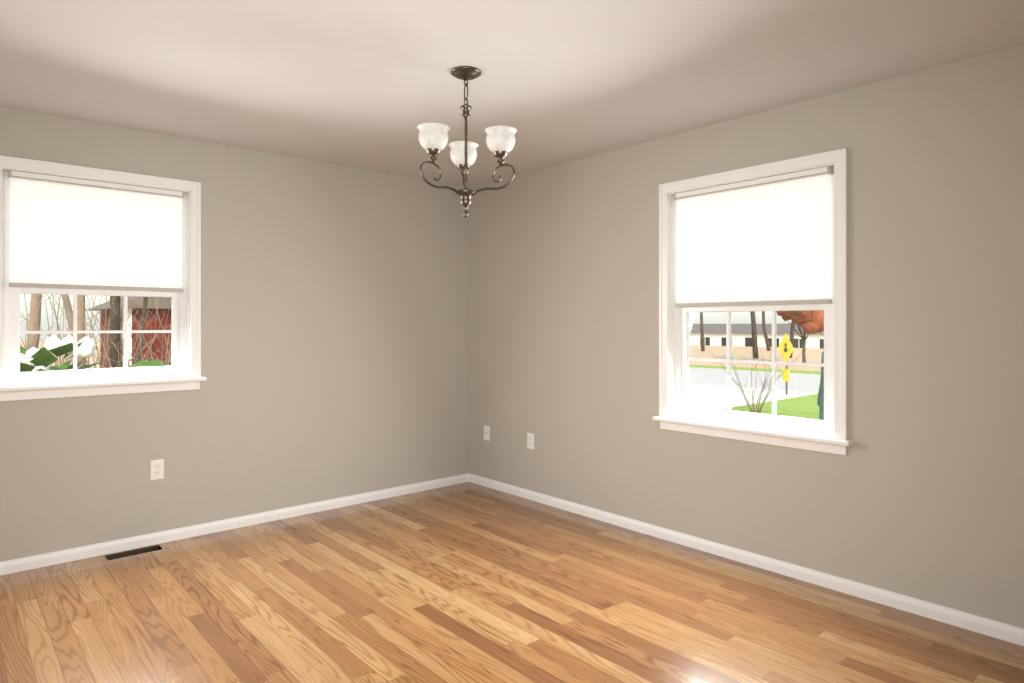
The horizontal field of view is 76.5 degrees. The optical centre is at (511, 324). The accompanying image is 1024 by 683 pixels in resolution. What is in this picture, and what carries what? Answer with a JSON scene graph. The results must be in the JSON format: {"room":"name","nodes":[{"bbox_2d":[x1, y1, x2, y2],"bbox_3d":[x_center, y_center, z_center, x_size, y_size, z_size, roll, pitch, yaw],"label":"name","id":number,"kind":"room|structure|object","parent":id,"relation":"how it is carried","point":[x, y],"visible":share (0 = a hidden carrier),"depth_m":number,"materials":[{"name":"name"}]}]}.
{"room":"empty dining room","nodes":[
{"label":"empty dining room","id":0,"kind":"room"},
{"bbox_2d":[0,106,468,561],"bbox_3d":[-1.931,0.079,4.133,4.370,2.560,0.160,0,0,-41],"label":"wall","id":1,"kind":"structure","parent":0,"point":[334,331],"depth_m":4.31,"materials":[{"name":"beige paint"}]},
{"bbox_2d":[0,155,206,401],"bbox_3d":[-2.359,-0.244,3.733,1.080,1.283,0.245,0,0,-41],"label":"window","id":2,"kind":"structure","parent":1,"relation":"in","point":[73,230],"depth_m":3.68,"materials":[{"name":"white paint"}]},
{"bbox_2d":[150,459,163,479],"bbox_3d":[-2.109,0.859,3.864,0.072,0.118,0.009,0,0,-41],"label":"outlet","id":3,"kind":"object","parent":1,"relation":"attached to","point":[157,469],"visible":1,"depth_m":3.86,"materials":[{"name":"white plastic"}]},
{"bbox_2d":[0,473,468,574],"bbox_3d":[-1.874,1.266,4.067,4.050,0.066,0.015,0,0,-41],"label":"baseboard","id":4,"kind":"structure","parent":1,"relation":"attached to","point":[52,558],"depth_m":4.05,"materials":[{"name":"white paint"}]},
{"bbox_2d":[0,482,1023,682],"bbox_3d":[-0.211,1.329,2.177,4.370,0.060,5.370,0,0,-41],"label":"floor","id":5,"kind":"structure","parent":0,"point":[467,582],"depth_m":2.93,"materials":[{"name":"brown wood"}]},
{"bbox_2d":[106,545,159,559],"bbox_3d":[-2.159,1.452,3.714,0.283,0.302,0.110,0,0,-41],"label":"vent duct","id":6,"kind":"object","parent":5,"relation":"in","point":[131,553],"visible":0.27,"depth_m":3.75,"materials":[{"name":"grey metal"}]},
{"bbox_2d":[0,0,1023,187],"bbox_3d":[-0.211,-1.181,2.177,4.370,0.080,5.370,0,0,-41],"label":"ceiling","id":7,"kind":"structure","parent":0,"point":[371,85],"depth_m":2.85,"materials":[{"name":"paint"}]},
{"bbox_2d":[417,66,516,217],"bbox_3d":[-0.233,-0.811,2.902,0.407,0.659,0.438,0,0,-41],"label":"chandelier","id":8,"kind":"object","parent":7,"relation":"hanging from","point":[433,140],"visible":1,"depth_m":2.86,"materials":[{"name":"grey metal"}]},
{"bbox_2d":[469,44,1023,628],"bbox_3d":[1.370,0.079,3.567,0.160,2.560,5.370,0,0,-41],"label":"wall","id":9,"kind":"structure","parent":0,"point":[917,490],"depth_m":3.15,"materials":[{"name":"beige paint"}]},
{"bbox_2d":[484,425,489,440],"bbox_3d":[-0.205,0.869,5.229,0.008,0.118,0.072,0,0,-41],"label":"wall jack","id":10,"kind":"object","parent":9,"relation":"attached to","point":[487,433],"visible":1,"depth_m":5.22,"materials":[{"name":"white plastic"}]},
{"bbox_2d":[527,433,533,449],"bbox_3d":[0.138,0.864,4.840,0.009,0.118,0.072,0,0,-41],"label":"outlet","id":11,"kind":"object","parent":9,"relation":"attached to","point":[530,440],"visible":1,"depth_m":4.84,"materials":[{"name":"white plastic"}]},
{"bbox_2d":[469,473,1023,645],"bbox_3d":[1.304,1.266,3.509,0.015,0.066,5.050,0,0,-41],"label":"baseboard","id":12,"kind":"structure","parent":9,"relation":"attached to","point":[984,626],"depth_m":3.34,"materials":[{"name":"white paint"}]},
{"bbox_2d":[652,148,852,454],"bbox_3d":[1.317,-0.115,3.600,0.245,1.493,1.140,0,0,-41],"label":"window","id":13,"kind":"structure","parent":9,"relation":"in","point":[772,237],"depth_m":3.52,"materials":[{"name":"white paint"}]},
{"label":"outside","id":14,"kind":"structure","parent":0,"visible":0},
{"bbox_2d":[20,339,823,370],"bbox_3d":[9.867,2.449,54.353,200.000,0.300,180.000,0,0,-41],"label":"ground","id":15,"kind":"structure","parent":14,"point":[747,353],"depth_m":47.44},
{"bbox_2d":[20,294,170,371],"bbox_3d":[-12.829,-6.942,18.131,18.640,18.532,30.899,0,0,-41],"label":"trees","id":16,"kind":"object","parent":15,"relation":"on","point":[92,346],"depth_m":8.96,"materials":[{"name":"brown plant"}]},
{"bbox_2d":[85,296,170,367],"bbox_3d":[-8.099,0.524,16.181,3.800,3.550,3.600,0,0,-41],"label":"shed","id":17,"kind":"object","parent":15,"relation":"on","point":[156,352],"depth_m":14.33,"materials":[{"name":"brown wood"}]},
{"bbox_2d":[689,365,820,419],"bbox_3d":[-8.531,2.279,38.174,27.000,0.040,180.000,0,0,-41],"label":"street","id":18,"kind":"structure","parent":15,"relation":"on","point":[809,398],"depth_m":22.47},
{"bbox_2d":[778,334,793,394],"bbox_3d":[8.823,1.259,20.947,0.556,1.979,0.789,0,0,-41],"label":"street sign","id":19,"kind":"object","parent":18,"relation":"on","point":[781,348],"depth_m":20.95,"materials":[{"name":"yellow metal"}]},
{"bbox_2d":[689,324,823,348],"bbox_3d":[28.730,1.624,72.275,9.900,3.550,24.900,0,0,-41],"label":"house","id":20,"kind":"structure","parent":15,"relation":"on","point":[718,334],"depth_m":69.18,"materials":[{"name":"grey"}]},
{"bbox_2d":[700,310,823,419],"bbox_3d":[13.081,-6.218,39.505,48.530,17.768,35.860,0,0,-41],"label":"trees","id":21,"kind":"object","parent":15,"relation":"on","point":[808,319],"depth_m":35.12,"materials":[{"name":"brown plant"}]}
]}

